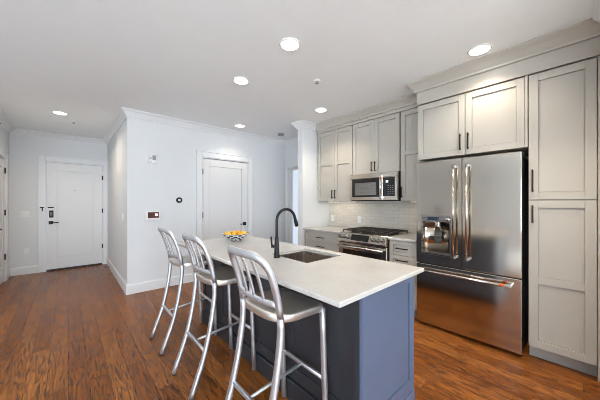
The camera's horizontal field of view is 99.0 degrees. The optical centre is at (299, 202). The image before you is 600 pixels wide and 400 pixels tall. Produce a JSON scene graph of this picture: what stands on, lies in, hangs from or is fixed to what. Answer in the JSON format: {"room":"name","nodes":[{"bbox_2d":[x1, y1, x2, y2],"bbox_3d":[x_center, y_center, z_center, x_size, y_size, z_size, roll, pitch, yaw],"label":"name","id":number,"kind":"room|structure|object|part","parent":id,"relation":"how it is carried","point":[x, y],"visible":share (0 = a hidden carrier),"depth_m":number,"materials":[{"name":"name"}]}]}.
{"room":"kitchen","nodes":[
{"label":"kitchen","id":0,"kind":"room"},
{"bbox_2d":[0,124,8,268],"bbox_3d":[-4.522,-0.003,3.710,0.130,2.690,2.670,0,0,-42],"label":"wall","id":1,"kind":"structure","parent":0,"point":[4,135],"depth_m":4.51,"materials":[{"name":"paint"}]},
{"bbox_2d":[0,148,7,284],"bbox_3d":[-4.761,0.252,4.013,0.181,2.180,1.020,0,0,-42],"label":"door","id":2,"kind":"structure","parent":1,"relation":"in","point":[3,155],"depth_m":4.29,"materials":[{"name":"paint"}]},
{"bbox_2d":[0,108,14,133],"bbox_3d":[-4.374,-1.296,3.703,0.080,0.105,2.620,0,0,-42],"label":"trim","id":3,"kind":"structure","parent":1,"relation":"attached to","point":[6,124],"depth_m":4.18,"materials":[{"name":"paint"}]},
{"bbox_2d":[9,134,106,267],"bbox_3d":[-4.745,-0.003,5.221,1.565,2.690,0.130,0,0,-42],"label":"wall","id":4,"kind":"structure","parent":0,"point":[24,151],"depth_m":4.80,"materials":[{"name":"paint"}]},
{"bbox_2d":[9,265,37,275],"bbox_3d":[-5.141,1.271,4.764,0.367,0.142,0.016,0,0,-42],"label":"baseboard","id":5,"kind":"structure","parent":4,"relation":"attached to","point":[28,269],"depth_m":4.76,"materials":[{"name":"paint"}]},
{"bbox_2d":[20,211,29,216],"bbox_3d":[-5.131,0.222,4.778,0.120,0.115,0.010,0,0,-42],"label":"light switch","id":6,"kind":"object","parent":4,"relation":"attached to","point":[22,213],"visible":1,"depth_m":4.78,"materials":[{"name":"white plastic"}]},
{"bbox_2d":[24,248,28,254],"bbox_3d":[-5.116,0.922,4.792,0.072,0.115,0.008,0,0,-42],"label":"wall outlet","id":7,"kind":"object","parent":4,"relation":"attached to","point":[26,251],"visible":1,"depth_m":4.79,"materials":[{"name":"white plastic"}]},
{"bbox_2d":[10,128,106,145],"bbox_3d":[-4.723,-1.296,5.099,1.435,0.105,0.080,0,0,-42],"label":"trim","id":8,"kind":"structure","parent":4,"relation":"attached to","point":[16,131],"depth_m":5.04,"materials":[{"name":"paint"}]},
{"bbox_2d":[38,155,107,272],"bbox_3d":[-4.629,0.219,5.291,1.087,2.245,0.181,0,0,-42],"label":"door","id":9,"kind":"structure","parent":4,"relation":"in","point":[72,192],"depth_m":5.22,"materials":[{"name":"paint"}]},
{"bbox_2d":[107,119,125,282],"bbox_3d":[-3.361,-0.003,4.760,0.130,2.690,2.410,0,0,-42],"label":"wall","id":10,"kind":"structure","parent":0,"point":[116,149],"depth_m":4.46,"materials":[{"name":"paint"}]},
{"bbox_2d":[103,108,126,144],"bbox_3d":[-3.369,-1.296,4.612,0.080,0.105,2.620,0,0,-42],"label":"trim","id":11,"kind":"structure","parent":10,"relation":"attached to","point":[120,118],"depth_m":4.33,"materials":[{"name":"paint"}]},
{"bbox_2d":[107,257,126,293],"bbox_3d":[-3.367,1.271,4.657,0.016,0.142,2.556,0,0,-42],"label":"baseboard","id":12,"kind":"structure","parent":10,"relation":"attached to","point":[114,271],"depth_m":4.34,"materials":[{"name":"paint"}]},
{"bbox_2d":[126,117,284,284],"bbox_3d":[-1.466,-0.003,4.762,2.945,2.690,0.130,0,0,-42],"label":"wall","id":13,"kind":"structure","parent":0,"point":[157,186],"depth_m":4.14,"materials":[{"name":"paint"}]},
{"bbox_2d":[148,154,155,162],"bbox_3d":[-2.262,-0.668,3.928,0.105,0.130,0.040,0,0,-42],"label":"fire alarm strobe","id":14,"kind":"object","parent":13,"relation":"attached to","point":[151,158],"visible":1,"depth_m":3.91,"materials":[{"name":"white plastic"}]},
{"bbox_2d":[145,211,159,220],"bbox_3d":[-2.267,0.206,3.933,0.202,0.140,0.024,0,0,-42],"label":"panel","id":15,"kind":"object","parent":13,"relation":"attached to","point":[149,215],"visible":1,"depth_m":3.92,"materials":[{"name":"white plastic"}]},
{"bbox_2d":[126,273,193,294],"bbox_3d":[-2.150,1.271,4.045,1.001,0.142,0.016,0,0,-42],"label":"baseboard","id":16,"kind":"structure","parent":13,"relation":"attached to","point":[159,283],"depth_m":3.96,"materials":[{"name":"paint"}]},
{"bbox_2d":[121,107,284,145],"bbox_3d":[-1.425,-1.296,4.657,3.025,0.105,0.080,0,0,-42],"label":"trim","id":17,"kind":"structure","parent":13,"relation":"attached to","point":[131,113],"depth_m":4.35,"materials":[{"name":"paint"}]},
{"bbox_2d":[196,150,252,267],"bbox_3d":[-1.393,0.224,4.793,1.112,2.235,0.181,0,0,-42],"label":"door","id":18,"kind":"structure","parent":13,"relation":"in","point":[224,182],"depth_m":4.73,"materials":[{"name":"paint"}]},
{"bbox_2d":[0,0,592,140],"bbox_3d":[-0.841,-1.408,0.244,8.380,0.120,12.790,0,0,-42],"label":"ceiling","id":19,"kind":"structure","parent":0,"point":[86,60],"depth_m":2.30,"materials":[{"name":"paint"}]},
{"bbox_2d":[52,111,67,114],"bbox_3d":[-3.606,-1.342,3.850,0.183,0.012,0.183,0,0,-42],"label":"recessed light","id":20,"kind":"object","parent":19,"relation":"in","point":[55,112],"visible":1,"depth_m":3.83,"materials":[{"name":"white plastic"}]},
{"bbox_2d":[232,76,248,84],"bbox_3d":[-0.652,-1.342,2.831,0.183,0.012,0.183,0,0,-42],"label":"recessed light","id":21,"kind":"object","parent":19,"relation":"in","point":[239,80],"visible":1,"depth_m":2.81,"materials":[{"name":"white plastic"}]},
{"bbox_2d":[279,37,300,50],"bbox_3d":[-0.085,-1.342,2.183,0.183,0.012,0.183,0,0,-42],"label":"recessed light","id":22,"kind":"object","parent":19,"relation":"in","point":[289,43],"visible":1,"depth_m":2.17,"materials":[{"name":"white plastic"}]},
{"bbox_2d":[315,107,326,111],"bbox_3d":[0.306,-1.342,3.726,0.183,0.012,0.183,0,0,-42],"label":"recessed light","id":23,"kind":"object","parent":19,"relation":"in","point":[321,109],"visible":1,"depth_m":3.69,"materials":[{"name":"white plastic"}]},
{"bbox_2d":[467,43,492,55],"bbox_3d":[1.584,-1.342,2.259,0.183,0.012,0.183,0,0,-42],"label":"recessed light","id":24,"kind":"object","parent":19,"relation":"in","point":[480,49],"visible":1,"depth_m":2.24,"materials":[{"name":"white plastic"}]},
{"bbox_2d":[0,264,599,399],"bbox_3d":[-0.841,1.392,0.244,8.380,0.100,12.790,0,0,-42],"label":"floor","id":25,"kind":"structure","parent":0,"point":[72,333],"depth_m":2.22,"materials":[{"name":"brown wood"}]},
{"bbox_2d":[150,227,217,355],"bbox_3d":[-1.156,0.792,2.552,0.522,1.112,0.420,0,0,-42],"label":"bar stool","id":26,"kind":"object","parent":25,"relation":"on","point":[178,260],"visible":0.9,"depth_m":2.47,"materials":[{"name":"silver metal"}]},
{"bbox_3d":[-1.398,0.952,2.580,0.198,0.766,0.041,0,0,-42],"label":"leg","id":27,"kind":"part","parent":26,"relation":"part of","materials":[{"name":"silver metal"}]},
{"bbox_3d":[-1.260,0.408,2.458,0.153,0.343,0.407,0,0,-42],"label":"frame","id":28,"kind":"part","parent":26,"relation":"part of","materials":[{"name":"silver metal"}]},
{"bbox_3d":[-1.152,0.952,2.309,0.198,0.766,0.041,0,0,-42],"label":"leg","id":29,"kind":"part","parent":26,"relation":"part of","materials":[{"name":"silver metal"}]},
{"bbox_3d":[-1.232,0.510,2.483,0.045,0.032,0.363,0,0,-42],"label":"rail","id":30,"kind":"part","parent":26,"relation":"part of","materials":[{"name":"silver metal"}]},
{"bbox_3d":[-1.109,0.590,2.595,0.353,0.060,0.408,0,0,-42],"label":"seat","id":31,"kind":"part","parent":26,"relation":"part of","materials":[{"name":"silver metal"}]},
{"bbox_3d":[-1.113,0.964,2.849,0.034,0.736,0.060,0,0,42],"label":"leg","id":32,"kind":"part","parent":26,"relation":"part of","materials":[{"name":"silver metal"}]},
{"bbox_3d":[-0.857,0.964,2.564,0.060,0.736,0.034,0,0,-36],"label":"leg","id":33,"kind":"part","parent":26,"relation":"part of","materials":[{"name":"silver metal"}]},
{"bbox_2d":[172,233,255,399],"bbox_3d":[-0.678,0.792,2.023,0.522,1.112,0.420,0,0,-42],"label":"bar stool","id":34,"kind":"object","parent":25,"relation":"on","point":[225,275],"visible":0.96,"depth_m":1.98,"materials":[{"name":"silver metal"}]},
{"bbox_3d":[-0.919,0.952,2.051,0.198,0.766,0.041,0,0,-42],"label":"leg","id":35,"kind":"part","parent":34,"relation":"part of","materials":[{"name":"silver metal"}]},
{"bbox_3d":[-0.782,0.408,1.929,0.153,0.343,0.407,0,0,-42],"label":"frame","id":36,"kind":"part","parent":34,"relation":"part of","materials":[{"name":"silver metal"}]},
{"bbox_3d":[-0.754,0.510,1.954,0.045,0.032,0.363,0,0,-42],"label":"rail","id":37,"kind":"part","parent":34,"relation":"part of","materials":[{"name":"silver metal"}]},
{"bbox_3d":[-0.674,0.952,1.780,0.198,0.766,0.041,0,0,-42],"label":"leg","id":38,"kind":"part","parent":34,"relation":"part of","materials":[{"name":"silver metal"}]},
{"bbox_3d":[-0.630,0.590,2.066,0.353,0.060,0.408,0,0,-42],"label":"seat","id":39,"kind":"part","parent":34,"relation":"part of","materials":[{"name":"silver metal"}]},
{"bbox_3d":[-0.635,0.964,2.320,0.034,0.736,0.060,0,0,42],"label":"leg","id":40,"kind":"part","parent":34,"relation":"part of","materials":[{"name":"silver metal"}]},
{"bbox_3d":[-0.378,0.964,2.036,0.060,0.736,0.034,0,0,-36],"label":"leg","id":41,"kind":"part","parent":34,"relation":"part of","materials":[{"name":"silver metal"}]},
{"bbox_2d":[225,246,327,399],"bbox_3d":[-0.161,0.792,1.452,0.522,1.112,0.420,0,0,-42],"label":"bar stool","id":42,"kind":"object","parent":25,"relation":"on","point":[282,306],"visible":1,"depth_m":1.42,"materials":[{"name":"silver metal"}]},
{"bbox_3d":[-0.403,0.952,1.480,0.198,0.766,0.041,0,0,-42],"label":"leg","id":43,"kind":"part","parent":42,"relation":"part of","materials":[{"name":"silver metal"}]},
{"bbox_3d":[-0.265,0.408,1.358,0.153,0.343,0.407,0,0,-42],"label":"frame","id":44,"kind":"part","parent":42,"relation":"part of","materials":[{"name":"silver metal"}]},
{"bbox_3d":[-0.238,0.510,1.383,0.045,0.032,0.363,0,0,-42],"label":"rail","id":45,"kind":"part","parent":42,"relation":"part of","materials":[{"name":"silver metal"}]},
{"bbox_3d":[-0.157,0.952,1.209,0.198,0.766,0.041,0,0,-42],"label":"leg","id":46,"kind":"part","parent":42,"relation":"part of","materials":[{"name":"silver metal"}]},
{"bbox_3d":[-0.114,0.590,1.495,0.353,0.060,0.408,0,0,-42],"label":"seat","id":47,"kind":"part","parent":42,"relation":"part of","materials":[{"name":"silver metal"}]},
{"bbox_3d":[-0.119,0.964,1.749,0.034,0.736,0.060,0,0,42],"label":"leg","id":48,"kind":"part","parent":42,"relation":"part of","materials":[{"name":"silver metal"}]},
{"bbox_3d":[0.138,0.964,1.465,0.060,0.736,0.034,0,0,-36],"label":"leg","id":49,"kind":"part","parent":42,"relation":"part of","materials":[{"name":"silver metal"}]},
{"bbox_2d":[202,255,414,399],"bbox_3d":[-0.175,0.898,2.295,0.623,0.888,2.161,0,0,-42],"label":"kitchen island","id":50,"kind":"object","parent":25,"relation":"on","point":[370,339],"visible":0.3,"depth_m":1.56,"materials":[{"name":"blue wood"}]},
{"bbox_2d":[178,235,423,307],"bbox_3d":[-0.261,0.440,2.211,0.865,0.026,2.240,0,0,-42],"label":"island countertop","id":51,"kind":"structure","parent":50,"relation":"on","point":[343,279],"depth_m":1.63,"materials":[{"name":"white stone"}]},
{"bbox_2d":[222,232,248,240],"bbox_3d":[-0.715,0.385,2.859,0.305,0.082,0.305,0,0,-42],"label":"fruit bowl","id":52,"kind":"object","parent":51,"relation":"on","point":[230,237],"visible":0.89,"depth_m":2.77,"materials":[{"name":"ceramic"}]},
{"bbox_2d":[270,208,298,257],"bbox_3d":[-0.111,0.235,2.035,0.246,0.383,0.072,0,0,-29],"label":"kitchen faucet","id":53,"kind":"object","parent":51,"relation":"on","point":[275,246],"visible":1,"depth_m":1.98,"materials":[{"name":"black metal"}]},
{"bbox_3d":[-0.111,0.160,2.038,0.196,0.234,0.022,0,0,-38],"label":"spout","id":54,"kind":"part","parent":53,"relation":"part of","materials":[{"name":"black metal"}]},
{"bbox_2d":[280,251,331,262],"bbox_3d":[0.045,0.552,2.097,0.412,0.198,0.462,0,0,-42],"label":"sink","id":55,"kind":"object","parent":51,"relation":"in","point":[303,256],"visible":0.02,"depth_m":2.31,"materials":[{"name":"grey metal"}]},
{"bbox_3d":[0.309,0.840,1.335,0.050,0.773,0.035,0,0,-42],"label":"corner post","id":56,"kind":"part","parent":50,"relation":"part of","materials":[{"name":"grey paint"}]},
{"bbox_3d":[0.526,0.840,1.494,0.585,0.773,0.020,0,0,-42],"label":"panel","id":57,"kind":"part","parent":50,"relation":"part of","materials":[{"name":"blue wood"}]},
{"bbox_2d":[305,230,338,251],"bbox_3d":[0.552,0.899,4.221,0.674,0.886,0.760,0,0,-42],"label":"base cabinet","id":58,"kind":"object","parent":25,"relation":"on","point":[315,239],"visible":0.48,"depth_m":4.00,"materials":[{"name":"beige paint"}]},
{"bbox_3d":[0.336,0.781,4.026,0.019,0.291,0.752,0,0,-42],"label":"drawer","id":59,"kind":"part","parent":58,"relation":"part of","materials":[{"name":"beige paint"}]},
{"bbox_3d":[0.336,0.550,4.026,0.019,0.160,0.752,0,0,-42],"label":"drawer","id":60,"kind":"part","parent":58,"relation":"part of","materials":[{"name":"beige paint"}]},
{"bbox_2d":[303,226,350,233],"bbox_3d":[0.548,0.440,4.218,0.661,0.027,0.765,0,0,-42],"label":"countertop","id":61,"kind":"structure","parent":58,"relation":"on","point":[330,229],"depth_m":4.19,"materials":[{"name":"white stone"}]},
{"bbox_2d":[337,227,410,261],"bbox_3d":[1.033,0.863,3.625,0.732,0.957,0.754,0,0,-42],"label":"gas range","id":62,"kind":"object","parent":25,"relation":"on","point":[369,242],"visible":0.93,"depth_m":3.40,"materials":[{"name":"grey metal"}]},
{"bbox_3d":[0.787,0.604,3.402,0.068,0.027,0.694,0,0,-42],"label":"oven handle","id":63,"kind":"part","parent":62,"relation":"part of","materials":[{"name":"silver metal"}]},
{"bbox_3d":[0.814,0.486,3.427,0.065,0.122,0.750,0,0,-42],"label":"control panel","id":64,"kind":"part","parent":62,"relation":"part of","materials":[{"name":"silver metal"}]},
{"bbox_3d":[0.825,0.838,3.437,0.035,0.557,0.742,0,0,-42],"label":"oven door","id":65,"kind":"part","parent":62,"relation":"part of","materials":[{"name":"silver metal"}]},
{"bbox_2d":[340,230,410,237],"bbox_3d":[1.064,0.429,3.653,0.649,0.016,0.754,0,0,-42],"label":"cooktop","id":66,"kind":"object","parent":62,"relation":"in","point":[354,233],"depth_m":3.46,"materials":[{"name":"black metal"}]},
{"bbox_2d":[390,240,416,316],"bbox_3d":[1.439,0.899,3.241,0.674,0.886,0.340,0,0,-42],"label":"base cabinet","id":67,"kind":"object","parent":25,"relation":"on","point":[402,252],"visible":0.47,"depth_m":3.01,"materials":[{"name":"beige paint"}]},
{"bbox_2d":[388,233,416,242],"bbox_3d":[1.435,0.440,3.237,0.661,0.027,0.348,0,0,-42],"label":"countertop","id":68,"kind":"structure","parent":67,"relation":"on","point":[410,237],"depth_m":3.11,"materials":[{"name":"white stone"}]},
{"bbox_3d":[1.223,0.781,3.045,0.019,0.291,0.332,0,0,-42],"label":"drawer","id":69,"kind":"part","parent":67,"relation":"part of","materials":[{"name":"beige paint"}]},
{"bbox_3d":[1.223,0.550,3.045,0.019,0.160,0.332,0,0,-42],"label":"drawer","id":70,"kind":"part","parent":67,"relation":"part of","materials":[{"name":"beige paint"}]},
{"bbox_3d":[1.223,1.081,3.045,0.019,0.297,0.332,0,0,-42],"label":"drawer","id":71,"kind":"part","parent":67,"relation":"part of","materials":[{"name":"beige paint"}]},
{"bbox_2d":[417,151,528,354],"bbox_3d":[1.816,0.452,2.718,0.740,1.780,0.891,0,0,-42],"label":"refrigerator","id":72,"kind":"object","parent":25,"relation":"on","point":[473,212],"visible":0.97,"depth_m":2.44,"materials":[{"name":"grey metal"}]},
{"bbox_3d":[1.469,0.109,2.709,0.070,1.094,0.439,0,0,-42],"label":"door","id":73,"kind":"part","parent":72,"relation":"part of","materials":[{"name":"silver metal"}]},
{"bbox_3d":[1.509,0.096,2.527,0.021,0.932,0.021,0,0,-42],"label":"handle","id":74,"kind":"part","parent":72,"relation":"part of","materials":[{"name":"silver metal"}]},
{"bbox_3d":[1.585,0.096,2.442,0.021,0.932,0.021,0,0,-42],"label":"handle","id":75,"kind":"part","parent":72,"relation":"part of","materials":[{"name":"silver metal"}]},
{"bbox_3d":[1.548,0.725,2.484,0.023,0.023,0.783,0,0,-42],"label":"handle","id":76,"kind":"part","parent":72,"relation":"part of","materials":[{"name":"silver metal"}]},
{"bbox_3d":[1.621,0.985,2.542,0.070,0.643,0.891,0,0,-42],"label":"freezer drawer","id":77,"kind":"part","parent":72,"relation":"part of","materials":[{"name":"silver metal"}]},
{"bbox_3d":[1.770,0.109,2.377,0.070,1.094,0.448,0,0,-42],"label":"door","id":78,"kind":"part","parent":72,"relation":"part of","materials":[{"name":"silver metal"}]},
{"bbox_2d":[529,55,599,381],"bbox_3d":[2.339,0.122,2.246,0.674,2.440,0.443,0,0,-42],"label":"pantry cabinet","id":79,"kind":"object","parent":25,"relation":"on","point":[562,100],"visible":1,"depth_m":2.05,"materials":[{"name":"beige paint"}]},
{"bbox_3d":[1.974,0.100,2.174,0.037,0.150,0.012,0,0,-42],"label":"handle","id":80,"kind":"part","parent":79,"relation":"part of","materials":[{"name":"brown metal"}]},
{"bbox_3d":[1.974,-0.183,2.174,0.037,0.190,0.012,0,0,-42],"label":"handle","id":81,"kind":"part","parent":79,"relation":"part of","materials":[{"name":"brown metal"}]},
{"bbox_3d":[2.105,0.607,2.070,0.019,1.245,0.384,0,0,-42],"label":"door","id":82,"kind":"part","parent":79,"relation":"part of","materials":[{"name":"beige paint"}]},
{"bbox_3d":[2.105,-0.556,2.070,0.019,1.064,0.384,0,0,-42],"label":"door","id":83,"kind":"part","parent":79,"relation":"part of","materials":[{"name":"beige paint"}]},
{"bbox_2d":[298,128,328,245],"bbox_3d":[0.253,-0.003,4.554,0.675,2.690,0.125,0,0,-42],"label":"wall","id":84,"kind":"structure","parent":0,"point":[312,212],"depth_m":4.37,"materials":[{"name":"paint"}]},
{"bbox_2d":[291,120,302,129],"bbox_3d":[-0.027,-1.296,4.301,0.080,0.105,0.285,0,0,-42],"label":"trim","id":85,"kind":"structure","parent":84,"relation":"attached to","point":[299,124],"depth_m":4.30,"materials":[{"name":"paint"}]},
{"bbox_2d":[302,120,315,130],"bbox_3d":[0.144,-1.296,4.317,0.355,0.105,0.080,0,0,-42],"label":"trim","id":86,"kind":"structure","parent":84,"relation":"attached to","point":[308,125],"depth_m":4.32,"materials":[{"name":"paint"}]},
{"bbox_2d":[315,93,417,134],"bbox_3d":[0.893,-1.272,3.783,0.112,0.153,1.873,0,0,-42],"label":"trim","id":87,"kind":"structure","parent":84,"relation":"attached to","point":[406,102],"depth_m":3.65,"materials":[{"name":"beige paint"}]},
{"bbox_2d":[285,56,597,348],"bbox_3d":[3.012,-0.003,2.104,0.130,2.690,10.080,0,0,-42],"label":"wall","id":88,"kind":"structure","parent":0,"point":[291,151],"depth_m":2.64,"materials":[{"name":"paint"}]},
{"bbox_2d":[285,163,297,244],"bbox_3d":[0.052,0.254,5.349,0.166,2.175,0.975,0,0,-42],"label":"door","id":89,"kind":"structure","parent":88,"relation":"in","point":[291,170],"depth_m":5.60,"materials":[{"name":"paint"}]},
{"bbox_3d":[0.048,0.265,5.346,0.008,1.924,0.703,0,0,-42],"label":"pane","id":90,"kind":"part","parent":89,"relation":"part of","materials":[{"name":"white glass"}]},
{"bbox_2d":[285,137,297,145],"bbox_3d":[0.036,-1.296,5.237,0.080,0.105,1.180,0,0,-42],"label":"trim","id":91,"kind":"structure","parent":88,"relation":"attached to","point":[292,141],"depth_m":5.47,"materials":[{"name":"paint"}]},
{"bbox_2d":[318,125,352,200],"bbox_3d":[0.669,-0.606,4.315,0.374,1.175,0.733,0,0,-42],"label":"upper cabinet","id":92,"kind":"object","parent":88,"relation":"attached to","point":[335,147],"visible":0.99,"depth_m":4.19,"materials":[{"name":"beige paint"}]},
{"bbox_3d":[0.443,-0.603,4.354,0.019,1.169,0.367,0,0,-42],"label":"door","id":93,"kind":"part","parent":92,"relation":"part of","materials":[{"name":"beige paint"}]},
{"bbox_3d":[0.689,-0.603,4.082,0.019,1.169,0.354,0,0,-42],"label":"door","id":94,"kind":"part","parent":92,"relation":"part of","materials":[{"name":"beige paint"}]},
{"bbox_2d":[329,201,416,232],"bbox_3d":[1.172,0.205,4.031,0.012,0.442,1.879,0,0,-42],"label":"tile backsplash","id":95,"kind":"structure","parent":88,"relation":"attached to","point":[402,215],"depth_m":4.00,"materials":[{"name":"tile"}]},
{"bbox_2d":[353,113,400,174],"bbox_3d":[1.169,-0.805,3.762,0.374,0.777,0.748,0,0,-42],"label":"upper cabinet","id":96,"kind":"object","parent":88,"relation":"attached to","point":[376,142],"visible":0.84,"depth_m":3.62,"materials":[{"name":"beige paint"}]},
{"bbox_3d":[0.939,-0.802,3.806,0.019,0.771,0.368,0,0,-42],"label":"door","id":97,"kind":"part","parent":96,"relation":"part of","materials":[{"name":"beige paint"}]},
{"bbox_2d":[350,171,400,200],"bbox_3d":[1.140,-0.216,3.724,0.441,0.392,0.750,0,0,-42],"label":"microwave","id":98,"kind":"object","parent":96,"relation":"attached to","point":[381,186],"visible":0.98,"depth_m":3.56,"materials":[{"name":"silver metal"}]},
{"bbox_3d":[0.943,-0.208,3.689,0.002,0.264,0.467,0,0,-42],"label":"door glass","id":99,"kind":"part","parent":98,"relation":"part of","materials":[{"name":"black glass"}]},
{"bbox_3d":[0.956,-0.188,3.701,0.034,0.312,0.537,0,0,-42],"label":"door","id":100,"kind":"part","parent":98,"relation":"part of","materials":[{"name":"silver metal"}]},
{"bbox_3d":[1.097,-0.213,3.482,0.051,0.320,0.023,0,0,-42],"label":"door handle","id":101,"kind":"part","parent":98,"relation":"part of","materials":[{"name":"silver metal"}]},
{"bbox_3d":[1.187,-0.211,3.420,0.002,0.255,0.166,0,0,-42],"label":"panel glass","id":102,"kind":"part","parent":98,"relation":"part of","materials":[{"name":"black glass"}]},
{"bbox_3d":[1.208,-0.188,3.423,0.034,0.312,0.208,0,0,-42],"label":"control panel","id":103,"kind":"part","parent":98,"relation":"part of","materials":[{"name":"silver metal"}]},
{"bbox_3d":[1.190,-0.802,3.529,0.019,0.771,0.368,0,0,-42],"label":"door","id":104,"kind":"part","parent":96,"relation":"part of","materials":[{"name":"beige paint"}]},
{"bbox_2d":[401,108,417,200],"bbox_3d":[1.548,-0.606,3.344,0.374,1.175,0.340,0,0,-42],"label":"upper cabinet","id":105,"kind":"object","parent":88,"relation":"attached to","point":[409,118],"visible":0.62,"depth_m":3.29,"materials":[{"name":"beige paint"}]},
{"bbox_2d":[418,75,528,162],"bbox_3d":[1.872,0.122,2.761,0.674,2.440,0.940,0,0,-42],"label":"upper cabinet","id":106,"kind":"object","parent":88,"relation":"attached to","point":[494,119],"visible":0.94,"depth_m":2.50,"materials":[{"name":"beige paint"}]},
{"bbox_3d":[1.500,-0.784,2.739,0.019,0.608,0.461,0,0,-42],"label":"door","id":107,"kind":"part","parent":106,"relation":"part of","materials":[{"name":"beige paint"}]},
{"bbox_3d":[1.611,-0.606,2.576,0.037,0.165,0.012,0,0,-42],"label":"handle","id":108,"kind":"part","parent":106,"relation":"part of","materials":[{"name":"brown metal"}]},
{"bbox_3d":[1.808,-0.784,2.398,0.019,0.608,0.447,0,0,-42],"label":"door","id":109,"kind":"part","parent":106,"relation":"part of","materials":[{"name":"beige paint"}]},
{"bbox_2d":[405,18,599,105],"bbox_3d":[1.966,-1.225,2.611,0.740,0.247,1.485,0,0,-42],"label":"trim","id":110,"kind":"structure","parent":106,"relation":"on","point":[579,41],"depth_m":2.24,"materials":[{"name":"beige paint"}]},
{"bbox_3d":[2.204,-0.003,1.737,1.560,2.690,0.130,0,0,-42],"label":"wall","id":111,"kind":"structure","parent":0,"visible":0},
{"bbox_2d":[592,0,599,22],"bbox_3d":[1.841,-1.296,1.550,0.930,0.105,0.080,0,0,-42],"label":"trim","id":112,"kind":"structure","parent":111,"relation":"attached to","point":[596,3],"depth_m":1.77,"materials":[{"name":"paint"}]}
]}

